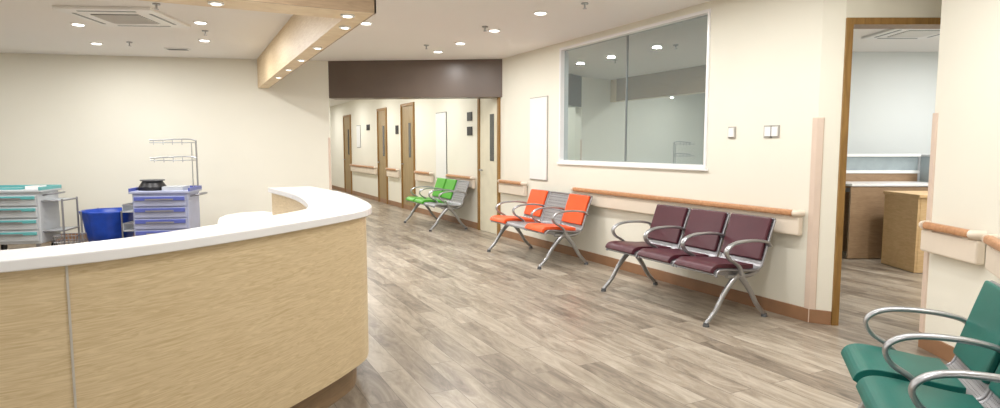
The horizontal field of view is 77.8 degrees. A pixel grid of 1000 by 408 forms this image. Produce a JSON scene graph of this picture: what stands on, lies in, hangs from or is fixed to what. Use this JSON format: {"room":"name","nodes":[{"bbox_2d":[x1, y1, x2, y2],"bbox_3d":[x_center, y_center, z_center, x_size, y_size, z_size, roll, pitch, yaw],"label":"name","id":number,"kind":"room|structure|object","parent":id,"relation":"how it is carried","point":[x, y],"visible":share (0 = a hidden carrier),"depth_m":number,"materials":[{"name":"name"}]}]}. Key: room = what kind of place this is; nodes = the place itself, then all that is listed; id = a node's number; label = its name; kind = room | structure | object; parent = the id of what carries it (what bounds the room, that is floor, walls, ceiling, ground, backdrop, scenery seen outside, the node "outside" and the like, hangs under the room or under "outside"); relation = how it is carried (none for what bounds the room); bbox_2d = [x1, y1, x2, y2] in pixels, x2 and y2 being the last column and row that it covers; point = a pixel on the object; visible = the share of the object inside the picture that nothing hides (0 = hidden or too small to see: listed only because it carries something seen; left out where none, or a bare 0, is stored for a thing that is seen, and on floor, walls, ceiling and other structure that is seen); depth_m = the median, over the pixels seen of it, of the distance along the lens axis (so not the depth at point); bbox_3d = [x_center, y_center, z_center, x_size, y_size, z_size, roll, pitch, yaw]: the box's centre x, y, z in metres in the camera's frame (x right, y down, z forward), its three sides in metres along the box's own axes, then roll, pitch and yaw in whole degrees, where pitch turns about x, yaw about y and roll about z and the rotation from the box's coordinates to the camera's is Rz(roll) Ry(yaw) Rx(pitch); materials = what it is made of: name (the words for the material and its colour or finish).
{"room":"hospital interior","nodes":[
{"label":"hospital interior","id":0,"kind":"room"},
{"bbox_2d":[0,53,331,232],"bbox_3d":[-8.176,-0.798,8.956,11.092,2.750,0.150,-1,5,-11],"label":"wall","id":1,"kind":"structure","parent":0,"point":[85,125],"depth_m":9.40,"materials":[{"name":"beige paint"}]},
{"bbox_2d":[56,233,133,240],"bbox_3d":[-8.161,0.524,8.996,11.092,0.110,0.015,-1,5,-11],"label":"baseboard","id":2,"kind":"structure","parent":1,"relation":"attached to","point":[66,235],"depth_m":9.31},
{"bbox_2d":[328,138,331,189],"bbox_3d":[-2.725,-0.287,9.955,0.036,1.550,0.038,-3,6,-27],"label":"trim","id":3,"kind":"structure","parent":1,"relation":"attached to","point":[329,141],"depth_m":9.91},
{"bbox_2d":[328,59,501,99],"bbox_3d":[-1.325,-1.968,9.833,2.756,0.580,0.300,0,5,5],"label":"header beam","id":4,"kind":"structure","parent":0,"point":[462,78],"depth_m":9.68,"materials":[{"name":"brown paint"}]},
{"bbox_2d":[0,0,939,106],"bbox_3d":[-2.912,-2.411,10.936,26.000,0.100,40.000,-3,6,-27],"label":"ceiling","id":5,"kind":"structure","parent":0,"point":[400,29],"depth_m":7.21,"materials":[{"name":"white paint"}]},
{"bbox_2d":[70,23,85,25],"bbox_3d":[-4.648,-1.976,6.832,0.145,0.014,0.145,-3,6,-27],"label":"recessed light","id":6,"kind":"object","parent":5,"relation":"in","point":[74,24],"visible":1,"depth_m":6.80,"materials":[{"name":"white plastic"}]},
{"bbox_2d":[90,42,102,44],"bbox_3d":[-5.262,-2.092,8.085,0.145,0.014,0.145,-3,6,-27],"label":"recessed light","id":7,"kind":"object","parent":5,"relation":"in","point":[94,43],"visible":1,"depth_m":8.06,"materials":[{"name":"white plastic"}]},
{"bbox_2d":[52,6,190,27],"bbox_3d":[-3.869,-1.924,6.423,0.920,0.043,0.920,0,5,-4],"label":"air conditioner cassette","id":8,"kind":"object","parent":5,"relation":"attached to","point":[107,16],"visible":1,"depth_m":6.28,"materials":[{"name":"white plastic"}]},
{"bbox_2d":[91,14,159,23],"bbox_3d":[-3.869,-1.910,6.424,0.460,0.014,0.460,0,5,-4],"label":"grille","id":9,"kind":"object","parent":8,"relation":"attached to","point":[113,18],"depth_m":6.38,"materials":[{"name":"white plastic"}]},
{"bbox_2d":[152,3,160,9],"bbox_3d":[-3.249,-1.867,5.864,0.069,0.054,0.069,-3,6,-27],"label":"sprinkler","id":10,"kind":"object","parent":5,"relation":"attached to","point":[155,4],"visible":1,"depth_m":5.86,"materials":[{"name":"metal"}]},
{"bbox_2d":[164,48,190,50],"bbox_3d":[-4.445,-2.134,8.552,0.328,0.015,0.222,-3,6,-27],"label":"ceiling vent","id":11,"kind":"object","parent":5,"relation":"in","point":[185,49],"depth_m":8.52,"materials":[{"name":"white metal"}]},
{"bbox_2d":[193,21,207,23],"bbox_3d":[-3.253,-1.967,6.731,0.145,0.014,0.145,-3,6,-27],"label":"recessed light","id":12,"kind":"object","parent":5,"relation":"in","point":[195,22],"visible":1,"depth_m":6.70,"materials":[{"name":"white plastic"}]},
{"bbox_2d":[198,39,210,41],"bbox_3d":[-3.745,-2.071,7.856,0.145,0.014,0.145,-3,6,-27],"label":"recessed light","id":13,"kind":"object","parent":5,"relation":"in","point":[202,40],"visible":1,"depth_m":7.81,"materials":[{"name":"white plastic"}]},
{"bbox_2d":[208,1,223,5],"bbox_3d":[-1.796,-1.267,3.923,0.095,0.014,0.095,-3,6,-27],"label":"recessed light","id":14,"kind":"object","parent":5,"relation":"in","point":[215,3],"visible":1,"depth_m":3.90,"materials":[{"name":"white plastic"}]},
{"bbox_2d":[141,0,375,87],"bbox_3d":[-5.036,-1.643,5.528,6.290,0.440,6.137,-3,6,-27],"label":"ceiling canopy","id":15,"kind":"object","parent":5,"relation":"attached to","point":[313,23],"depth_m":5.12,"materials":[{"name":"beige wood"}]},
{"bbox_2d":[339,26,350,28],"bbox_3d":[-1.178,-1.340,4.713,0.087,0.014,0.087,-3,6,-27],"label":"recessed light","id":16,"kind":"object","parent":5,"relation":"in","point":[340,27],"visible":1,"depth_m":4.69,"materials":[{"name":"white plastic"}]},
{"bbox_2d":[341,14,354,17],"bbox_3d":[-1.056,-1.302,4.295,0.095,0.014,0.095,-3,6,-27],"label":"recessed light","id":17,"kind":"object","parent":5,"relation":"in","point":[342,15],"visible":1,"depth_m":4.27,"materials":[{"name":"white plastic"}]},
{"bbox_2d":[362,21,372,24],"bbox_3d":[-1.464,-1.970,6.761,0.145,0.014,0.145,-3,6,-27],"label":"recessed light","id":18,"kind":"object","parent":5,"relation":"in","point":[364,22],"visible":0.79,"depth_m":6.73,"materials":[{"name":"white plastic"}]},
{"bbox_2d":[488,29,500,31],"bbox_3d":[-0.066,-2.009,7.185,0.145,0.014,0.145,-3,6,-27],"label":"recessed light","id":19,"kind":"object","parent":5,"relation":"in","point":[489,30],"visible":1,"depth_m":7.15,"materials":[{"name":"white plastic"}]},
{"bbox_2d":[533,11,547,14],"bbox_3d":[0.408,-1.923,6.252,0.145,0.014,0.145,-3,6,-27],"label":"recessed light","id":20,"kind":"object","parent":5,"relation":"in","point":[535,12],"visible":1,"depth_m":6.23,"materials":[{"name":"white plastic"}]},
{"bbox_2d":[581,2,588,8],"bbox_3d":[0.798,-1.865,5.836,0.069,0.054,0.069,-3,6,-27],"label":"sprinkler","id":21,"kind":"object","parent":5,"relation":"attached to","point":[582,3],"visible":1,"depth_m":5.83,"materials":[{"name":"metal"}]},
{"bbox_2d":[861,29,939,38],"bbox_3d":[4.850,-2.000,7.247,0.800,0.043,0.800,0,5,0],"label":"air conditioner cassette","id":22,"kind":"object","parent":5,"relation":"attached to","point":[889,33],"visible":0.72,"depth_m":7.28,"materials":[{"name":"white plastic"}]},
{"bbox_2d":[888,30,939,36],"bbox_3d":[4.850,-1.986,7.249,0.400,0.014,0.400,0,5,0],"label":"grille","id":23,"kind":"object","parent":22,"relation":"attached to","point":[908,33],"depth_m":7.19,"materials":[{"name":"white plastic"}]},
{"bbox_2d":[0,188,948,407],"bbox_3d":[-2.912,0.427,11.196,26.000,0.100,40.000,-3,6,-27],"label":"floor","id":24,"kind":"structure","parent":0,"point":[453,322],"depth_m":4.67,"materials":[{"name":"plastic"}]},
{"bbox_2d":[0,185,79,249],"bbox_3d":[-6.347,0.203,8.249,1.161,0.884,0.588,-1,5,-10],"label":"trolley","id":25,"kind":"object","parent":24,"relation":"on","point":[29,214],"visible":0.92,"depth_m":8.05,"materials":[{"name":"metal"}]},
{"bbox_2d":[0,185,61,192],"bbox_3d":[-6.400,-0.203,8.216,0.810,0.070,0.560,-1,5,-10],"label":"tray","id":26,"kind":"object","parent":25,"relation":"on","point":[3,188],"depth_m":8.19,"materials":[{"name":"plastic"}]},
{"bbox_2d":[53,233,86,244],"bbox_3d":[-5.420,0.533,7.832,0.270,0.305,0.270,-1,5,-10],"label":"wire basket","id":27,"kind":"object","parent":24,"relation":"on","point":[75,235],"visible":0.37,"depth_m":7.82,"materials":[{"name":"metal"}]},
{"bbox_2d":[78,207,133,242],"bbox_3d":[-5.351,0.346,8.526,0.696,0.550,0.690,-1,5,-10],"label":"bin","id":28,"kind":"object","parent":24,"relation":"on","point":[100,224],"visible":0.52,"depth_m":8.27,"materials":[{"name":"plastic"}]},
{"bbox_2d":[122,138,207,235],"bbox_3d":[-4.499,-0.125,8.360,0.986,1.518,0.588,-1,5,-10],"label":"cart","id":29,"kind":"object","parent":24,"relation":"on","point":[156,207],"visible":0.91,"depth_m":8.16,"materials":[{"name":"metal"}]},
{"bbox_2d":[122,202,133,230],"bbox_3d":[-4.910,0.164,8.325,0.154,0.362,0.372,-1,5,-10],"label":"shelf","id":30,"kind":"object","parent":29,"relation":"attached to","point":[128,226],"depth_m":8.25,"materials":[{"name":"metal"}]},
{"bbox_2d":[128,185,201,193],"bbox_3d":[-4.500,-0.196,8.367,0.740,0.070,0.560,-1,5,-10],"label":"tray","id":31,"kind":"object","parent":29,"relation":"on","point":[142,189],"depth_m":8.21,"materials":[{"name":"plastic"}]},
{"bbox_2d":[0,186,371,407],"bbox_3d":[-2.044,0.567,3.396,2.416,1.050,5.088,2,5,17],"label":"reception desk","id":32,"kind":"object","parent":24,"relation":"on","point":[261,309],"depth_m":2.46,"materials":[{"name":"beige laminate"}]},
{"bbox_2d":[0,186,371,272],"bbox_3d":[-1.997,0.092,3.038,2.052,0.040,4.839,3,6,26],"label":"countertop","id":33,"kind":"structure","parent":32,"relation":"on","point":[324,207],"depth_m":2.51,"materials":[{"name":"white stone"}]},
{"bbox_2d":[404,178,469,231],"bbox_3d":[-1.157,-0.022,11.033,0.736,0.824,1.488,-3,6,-27],"label":"bench","id":34,"kind":"object","parent":24,"relation":"on","point":[447,193],"visible":1,"depth_m":10.86,"materials":[{"name":"metal"}]},
{"bbox_2d":[405,196,434,201],"bbox_3d":[-1.454,-0.097,11.416,0.468,0.070,0.404,-3,6,-27],"label":"seat cushion","id":35,"kind":"object","parent":34,"relation":"on","point":[411,198],"depth_m":11.33,"materials":[{"name":"green plastic"}]},
{"bbox_2d":[414,198,446,203],"bbox_3d":[-1.237,-0.058,10.989,0.468,0.070,0.404,-3,6,-27],"label":"seat cushion","id":36,"kind":"object","parent":34,"relation":"on","point":[419,200],"depth_m":10.86,"materials":[{"name":"green leather"}]},
{"bbox_2d":[432,178,446,196],"bbox_3d":[-1.130,-0.310,11.560,0.147,0.345,0.420,-3,6,-27],"label":"cushion","id":37,"kind":"object","parent":34,"relation":"on","point":[440,183],"depth_m":11.52,"materials":[{"name":"green plastic"}]},
{"bbox_2d":[441,179,456,198],"bbox_3d":[-0.913,-0.271,11.134,0.147,0.345,0.420,-3,6,-27],"label":"cushion","id":38,"kind":"object","parent":34,"relation":"on","point":[451,184],"depth_m":11.07,"materials":[{"name":"green leather"}]},
{"bbox_2d":[487,189,592,269],"bbox_3d":[0.457,0.271,7.851,0.736,0.824,1.488,-3,6,-27],"label":"bench","id":39,"kind":"object","parent":24,"relation":"on","point":[558,214],"visible":1,"depth_m":7.69,"materials":[{"name":"metal"}]},
{"bbox_2d":[490,215,534,223],"bbox_3d":[0.161,0.196,8.234,0.468,0.070,0.404,-3,6,-27],"label":"seat cushion","id":40,"kind":"object","parent":39,"relation":"on","point":[501,219],"depth_m":8.11,"materials":[{"name":"orange leather"}]},
{"bbox_2d":[524,189,547,216],"bbox_3d":[0.485,-0.018,8.378,0.147,0.345,0.420,-3,6,-27],"label":"cushion","id":41,"kind":"object","parent":39,"relation":"on","point":[537,196],"depth_m":8.34,"materials":[{"name":"orange leather"}]},
{"bbox_2d":[525,223,575,232],"bbox_3d":[0.594,0.274,7.380,0.468,0.070,0.404,-3,6,-27],"label":"seat cushion","id":42,"kind":"object","parent":39,"relation":"on","point":[534,227],"depth_m":7.25,"materials":[{"name":"orange leather"}]},
{"bbox_2d":[561,194,589,224],"bbox_3d":[0.917,0.061,7.525,0.147,0.345,0.420,-3,6,-27],"label":"cushion","id":43,"kind":"object","parent":39,"relation":"on","point":[580,202],"depth_m":7.48,"materials":[{"name":"orange leather"}]},
{"bbox_2d":[601,204,775,326],"bbox_3d":[1.616,0.481,5.567,0.736,0.824,1.488,-3,6,-27],"label":"bench","id":44,"kind":"object","parent":24,"relation":"on","point":[746,242],"visible":1,"depth_m":5.40,"materials":[{"name":"leather"}]},
{"bbox_2d":[605,241,670,254],"bbox_3d":[1.319,0.406,5.949,0.468,0.070,0.404,-3,6,-27],"label":"seat cushion","id":45,"kind":"object","parent":44,"relation":"on","point":[624,247],"depth_m":5.86,"materials":[{"name":"purple leather"}]},
{"bbox_2d":[647,204,687,243],"bbox_3d":[1.643,0.192,6.094,0.147,0.345,0.420,-3,6,-27],"label":"cushion","id":46,"kind":"object","parent":44,"relation":"on","point":[664,215],"depth_m":6.06,"materials":[{"name":"purple leather"}]},
{"bbox_2d":[637,248,708,262],"bbox_3d":[1.536,0.445,5.523,0.468,0.070,0.404,-3,6,-27],"label":"seat cushion","id":47,"kind":"object","parent":44,"relation":"on","point":[661,255],"depth_m":5.44,"materials":[{"name":"purple leather"}]},
{"bbox_2d":[683,208,726,251],"bbox_3d":[1.860,0.232,5.667,0.147,0.345,0.420,-3,6,-27],"label":"cushion","id":48,"kind":"object","parent":44,"relation":"on","point":[700,220],"depth_m":5.62,"materials":[{"name":"purple leather"}]},
{"bbox_2d":[674,256,752,273],"bbox_3d":[1.752,0.484,5.096,0.468,0.070,0.404,-3,6,-27],"label":"seat cushion","id":49,"kind":"object","parent":44,"relation":"on","point":[706,265],"depth_m":4.99,"materials":[{"name":"purple leather"}]},
{"bbox_2d":[720,213,772,259],"bbox_3d":[2.076,0.271,5.241,0.147,0.345,0.420,-3,6,-27],"label":"cushion","id":50,"kind":"object","parent":44,"relation":"on","point":[740,226],"depth_m":5.20,"materials":[{"name":"purple leather"}]},
{"bbox_2d":[842,154,929,257],"bbox_3d":[5.550,0.019,7.953,2.440,1.308,0.855,0,5,0],"label":"counter","id":51,"kind":"object","parent":24,"relation":"on","point":[868,176],"depth_m":7.99,"materials":[{"name":"brown wood"}]},
{"bbox_2d":[881,191,927,272],"bbox_3d":[5.150,0.305,7.158,1.100,0.872,0.650,0,5,0],"label":"office desk","id":52,"kind":"object","parent":24,"relation":"on","point":[903,210],"visible":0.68,"depth_m":7.08,"materials":[{"name":"brown wood"}]},
{"bbox_2d":[841,280,999,407],"bbox_3d":[1.631,0.785,2.252,0.618,0.824,1.370,2,6,22],"label":"bench","id":53,"kind":"object","parent":24,"relation":"on","point":[885,376],"visible":1,"depth_m":2.48,"materials":[{"name":"leather"}]},
{"bbox_2d":[841,343,965,393],"bbox_3d":[1.724,0.706,2.685,0.393,0.070,0.370,2,6,22],"label":"seat cushion","id":54,"kind":"object","parent":53,"relation":"on","point":[861,360],"depth_m":2.66,"materials":[{"name":"teal leather"}]},
{"bbox_2d":[856,376,983,407],"bbox_3d":[1.560,0.743,2.277,0.393,0.070,0.370,2,6,22],"label":"seat cushion","id":55,"kind":"object","parent":53,"relation":"on","point":[874,391],"depth_m":2.33,"materials":[{"name":"teal leather"}]},
{"bbox_2d":[953,281,999,383],"bbox_3d":[2.007,0.518,2.555,0.123,0.345,0.385,2,6,22],"label":"cushion","id":56,"kind":"object","parent":53,"relation":"on","point":[982,323],"depth_m":2.57,"materials":[{"name":"teal leather"}]},
{"bbox_2d":[989,363,999,398],"bbox_3d":[1.844,0.555,2.146,0.123,0.345,0.385,2,6,22],"label":"cushion","id":57,"kind":"object","parent":53,"relation":"on","point":[994,387],"depth_m":2.32,"materials":[{"name":"teal leather"}]},
{"bbox_2d":[330,0,823,306],"bbox_3d":[-3.314,-1.486,16.442,0.150,2.750,26.000,-3,6,-27],"label":"wall","id":58,"kind":"structure","parent":0,"point":[765,67],"depth_m":5.80,"materials":[{"name":"beige paint"}]},
{"bbox_2d":[344,117,350,189],"bbox_3d":[-4.618,-1.488,18.874,0.032,2.290,0.780,-3,6,-27],"label":"leaf","id":59,"kind":"object","parent":58,"relation":"attached to","point":[346,119],"visible":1,"depth_m":18.92,"materials":[{"name":"brown wood"}]},
{"bbox_2d":[343,114,351,193],"bbox_3d":[-4.628,-1.513,18.867,0.055,2.360,0.900,-3,6,-27],"label":"frame","id":60,"kind":"object","parent":58,"relation":"attached to","point":[349,115],"visible":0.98,"depth_m":18.55,"materials":[{"name":"brown wood"}]},
{"bbox_2d":[356,125,360,146],"bbox_3d":[-4.020,-1.920,17.619,0.014,0.624,0.424,-3,6,-27],"label":"notice board","id":61,"kind":"object","parent":58,"relation":"attached to","point":[358,129],"visible":1,"depth_m":17.57,"materials":[{"name":"white plastic"}]},
{"bbox_2d":[350,164,376,174],"bbox_3d":[-3.810,-0.972,17.194,0.101,0.210,2.749,-3,6,-27],"label":"handrail","id":62,"kind":"object","parent":58,"relation":"attached to","point":[356,168],"visible":1,"depth_m":16.94,"materials":[{"name":"plastic"}]},
{"bbox_2d":[378,110,385,198],"bbox_3d":[-2.927,-1.182,15.541,0.032,2.290,0.680,-3,6,-27],"label":"leaf","id":63,"kind":"object","parent":58,"relation":"attached to","point":[381,114],"visible":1,"depth_m":15.59,"materials":[{"name":"brown wood"}]},
{"bbox_2d":[378,126,384,162],"bbox_3d":[-2.987,-1.494,15.528,0.065,0.917,0.462,-3,6,-27],"label":"window","id":64,"kind":"structure","parent":63,"relation":"attached to","point":[382,126],"depth_m":15.37,"materials":[{"name":"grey glass"}]},
{"bbox_2d":[376,107,387,203],"bbox_3d":[-2.937,-1.206,15.534,0.055,2.360,0.800,-3,6,-27],"label":"frame","id":65,"kind":"object","parent":58,"relation":"attached to","point":[385,108],"visible":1,"depth_m":15.26,"materials":[{"name":"brown wood"}]},
{"bbox_2d":[385,168,399,177],"bbox_3d":[-2.547,-0.744,14.705,0.101,0.210,0.949,-3,6,-27],"label":"handrail","id":66,"kind":"object","parent":58,"relation":"attached to","point":[391,172],"visible":1,"depth_m":14.58,"materials":[{"name":"plastic"}]},
{"bbox_2d":[395,125,398,133],"bbox_3d":[-2.397,-1.726,14.410,0.014,0.200,0.200,-3,6,-27],"label":"door sign","id":67,"kind":"object","parent":58,"relation":"attached to","point":[396,126],"visible":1,"depth_m":14.40,"materials":[{"name":"black plastic"}]},
{"bbox_2d":[332,185,476,228],"bbox_3d":[-4.594,-0.386,18.903,0.015,0.110,18.650,-3,6,-27],"label":"baseboard","id":68,"kind":"structure","parent":58,"relation":"attached to","point":[468,223],"depth_m":13.67,"materials":[{"name":"brown wood"}]},
{"bbox_2d":[402,105,412,205],"bbox_3d":[-2.025,-1.019,13.764,0.032,2.290,0.780,-3,6,-27],"label":"leaf","id":69,"kind":"object","parent":58,"relation":"attached to","point":[407,110],"visible":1,"depth_m":13.81,"materials":[{"name":"brown wood"}]},
{"bbox_2d":[401,123,410,163],"bbox_3d":[-2.093,-1.332,13.766,0.065,0.917,0.527,-3,6,-27],"label":"window","id":70,"kind":"structure","parent":69,"relation":"attached to","point":[409,124],"depth_m":13.58,"materials":[{"name":"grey glass"}]},
{"bbox_2d":[400,102,415,211],"bbox_3d":[-2.035,-1.043,13.756,0.055,2.360,0.900,-3,6,-27],"label":"frame","id":71,"kind":"object","parent":58,"relation":"attached to","point":[410,103],"visible":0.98,"depth_m":13.44,"materials":[{"name":"brown wood"}]},
{"bbox_2d":[414,171,433,182],"bbox_3d":[-1.578,-0.568,12.794,0.101,0.210,1.049,-3,6,-27],"label":"handrail","id":72,"kind":"object","parent":58,"relation":"attached to","point":[419,175],"visible":1,"depth_m":12.69,"materials":[{"name":"plastic"}]},
{"bbox_2d":[435,112,446,177],"bbox_3d":[-1.134,-1.123,11.950,0.019,1.274,0.554,-3,6,-27],"label":"notice board","id":73,"kind":"object","parent":58,"relation":"attached to","point":[441,118],"visible":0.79,"depth_m":11.91,"materials":[{"name":"white plastic"}]},
{"bbox_2d":[445,174,474,188],"bbox_3d":[-0.721,-0.413,11.106,0.101,0.210,1.249,-3,6,-27],"label":"handrail","id":74,"kind":"object","parent":58,"relation":"attached to","point":[471,179],"visible":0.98,"depth_m":10.77,"materials":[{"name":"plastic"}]},
{"bbox_2d":[467,112,471,120],"bbox_3d":[-0.525,-1.511,10.710,0.014,0.150,0.200,-3,6,-27],"label":"door sign","id":75,"kind":"object","parent":58,"relation":"attached to","point":[469,114],"visible":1,"depth_m":10.70,"materials":[{"name":"black plastic"}]},
{"bbox_2d":[467,127,471,135],"bbox_3d":[-0.525,-1.262,10.733,0.014,0.150,0.200,-3,6,-27],"label":"door sign","id":76,"kind":"object","parent":58,"relation":"attached to","point":[469,129],"visible":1,"depth_m":10.72,"materials":[{"name":"black plastic"}]},
{"bbox_2d":[480,98,496,233],"bbox_3d":[-0.168,-0.682,10.102,0.032,2.290,0.680,-3,6,-27],"label":"leaf","id":77,"kind":"object","parent":58,"relation":"attached to","point":[488,176],"visible":0.57,"depth_m":10.14,"materials":[{"name":"beige wood"}]},
{"bbox_2d":[479,114,493,170],"bbox_3d":[-0.228,-0.994,10.089,0.065,0.917,0.462,-3,6,-27],"label":"window","id":78,"kind":"structure","parent":77,"relation":"attached to","point":[491,115],"depth_m":9.94,"materials":[{"name":"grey glass"}]},
{"bbox_2d":[477,97,500,234],"bbox_3d":[-0.178,-0.707,10.094,0.055,2.360,0.800,-3,6,-27],"label":"frame","id":79,"kind":"object","parent":58,"relation":"attached to","point":[498,98],"visible":0.57,"depth_m":9.83,"materials":[{"name":"brown wood"}]},
{"bbox_2d":[497,179,526,195],"bbox_3d":[0.176,-0.250,9.337,0.101,0.210,0.869,-3,6,-27],"label":"handrail","id":80,"kind":"object","parent":58,"relation":"attached to","point":[519,188],"visible":1,"depth_m":9.25,"materials":[{"name":"plastic"}]},
{"bbox_2d":[530,96,547,180],"bbox_3d":[0.536,-0.910,8.649,0.019,1.154,0.484,-3,6,-27],"label":"electrical panel cover","id":81,"kind":"object","parent":58,"relation":"attached to","point":[538,106],"visible":1,"depth_m":8.61,"materials":[{"name":"white plastic"}]},
{"bbox_2d":[557,162,707,170],"bbox_3d":[1.362,-0.433,7.047,0.024,0.025,2.660,-3,6,-27],"label":"sill","id":82,"kind":"structure","parent":58,"relation":"attached to","point":[586,164],"depth_m":6.74,"materials":[{"name":"white laminate"}]},
{"bbox_2d":[558,8,710,167],"bbox_3d":[1.412,-1.186,7.003,0.112,1.480,2.610,-3,6,-27],"label":"frame","id":83,"kind":"object","parent":58,"relation":"attached to","point":[707,11],"visible":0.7,"depth_m":6.74,"materials":[{"name":"white laminate"}]},
{"bbox_2d":[564,14,707,164],"bbox_3d":[1.422,-1.186,7.008,0.010,1.430,2.560,-3,6,-27],"label":"glass pane","id":84,"kind":"object","parent":58,"relation":"attached to","point":[666,69],"visible":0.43,"depth_m":6.77,"materials":[{"name":"clear glass"}]},
{"bbox_2d":[624,35,627,160],"bbox_3d":[1.422,-1.184,6.986,0.010,1.400,0.012,-3,6,-27],"label":"joint","id":85,"kind":"object","parent":84,"relation":"attached to","point":[627,35],"depth_m":6.98,"materials":[{"name":"grey metal"}]},
{"bbox_2d":[501,230,807,321],"bbox_3d":[1.245,0.671,7.393,0.015,0.110,5.450,-3,6,-27],"label":"baseboard","id":86,"kind":"structure","parent":58,"relation":"attached to","point":[771,305],"depth_m":6.22,"materials":[{"name":"brown wood"}]},
{"bbox_2d":[571,187,804,235],"bbox_3d":[1.662,0.019,6.408,0.101,0.210,3.319,-3,6,-27],"label":"handrail","id":87,"kind":"object","parent":58,"relation":"attached to","point":[788,221],"visible":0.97,"depth_m":6.05,"materials":[{"name":"plastic"}]},
{"bbox_2d":[728,127,735,137],"bbox_3d":[2.087,-0.644,5.590,0.019,0.104,0.084,-3,6,-27],"label":"light switch","id":88,"kind":"object","parent":58,"relation":"attached to","point":[731,130],"visible":1,"depth_m":5.58,"materials":[{"name":"white plastic"}]},
{"bbox_2d":[764,125,771,137],"bbox_3d":[2.265,-0.612,5.244,0.014,0.104,0.084,-3,6,-27],"label":"light switch","id":89,"kind":"object","parent":58,"relation":"attached to","point":[767,129],"visible":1,"depth_m":5.24,"materials":[{"name":"white plastic"}]},
{"bbox_2d":[770,125,779,137],"bbox_3d":[2.297,-0.607,5.182,0.014,0.104,0.084,-3,6,-27],"label":"light switch","id":90,"kind":"object","parent":58,"relation":"attached to","point":[775,129],"visible":1,"depth_m":5.17,"materials":[{"name":"white plastic"}]},
{"bbox_2d":[804,117,824,321],"bbox_3d":[2.481,0.137,4.905,0.026,1.630,0.086,-5,7,-43],"label":"trim","id":91,"kind":"structure","parent":58,"relation":"attached to","point":[818,122],"depth_m":4.89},
{"bbox_2d":[809,309,830,324],"bbox_3d":[2.543,0.898,4.929,0.155,0.110,0.015,3,6,30],"label":"baseboard","id":92,"kind":"structure","parent":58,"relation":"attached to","point":[815,316],"depth_m":4.92,"materials":[{"name":"brown wood"}]},
{"bbox_2d":[831,18,940,325],"bbox_3d":[3.139,-0.231,4.863,1.050,2.370,0.180,0,5,0],"label":"door frame","id":93,"kind":"structure","parent":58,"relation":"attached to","point":[851,23],"depth_m":4.75,"materials":[{"name":"brown wood"}]},
{"bbox_2d":[816,0,941,310],"bbox_3d":[3.100,-0.419,4.829,1.085,2.750,0.603,-3,6,-27],"label":"wall","id":94,"kind":"structure","parent":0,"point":[835,12],"depth_m":4.77,"materials":[{"name":"beige paint"}]},
{"bbox_2d":[847,52,938,153],"bbox_3d":[5.350,-0.804,9.024,8.300,2.750,0.120,0,5,0],"label":"wall","id":95,"kind":"structure","parent":0,"point":[893,94],"depth_m":8.90,"materials":[{"name":"white paint"}]},
{"bbox_2d":[925,0,999,346],"bbox_3d":[2.210,-0.026,0.558,1.377,2.750,7.469,0,5,3],"label":"wall","id":96,"kind":"structure","parent":0,"point":[966,194],"depth_m":3.93,"materials":[{"name":"beige paint"}]},
{"bbox_2d":[919,113,938,332],"bbox_3d":[2.963,0.193,4.294,0.029,1.630,0.072,3,6,28],"label":"trim","id":97,"kind":"structure","parent":96,"relation":"attached to","point":[935,115],"depth_m":4.26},
{"bbox_2d":[918,331,954,361],"bbox_3d":[2.938,0.979,4.047,0.326,0.110,0.563,-3,6,-27],"label":"baseboard","id":98,"kind":"structure","parent":96,"relation":"attached to","point":[943,350],"depth_m":4.15,"materials":[{"name":"brown wood"}]},
{"bbox_2d":[918,220,986,264],"bbox_3d":[2.895,0.241,3.994,0.101,0.210,0.588,0,5,3],"label":"handrail","id":99,"kind":"object","parent":96,"relation":"attached to","point":[961,244],"visible":0.96,"depth_m":3.92,"materials":[{"name":"plastic"}]},
{"bbox_2d":[981,234,999,278],"bbox_3d":[2.188,0.396,2.304,0.101,0.210,2.963,3,6,27],"label":"handrail","id":100,"kind":"object","parent":96,"relation":"attached to","point":[992,261],"visible":1,"depth_m":3.45,"materials":[{"name":"plastic"}]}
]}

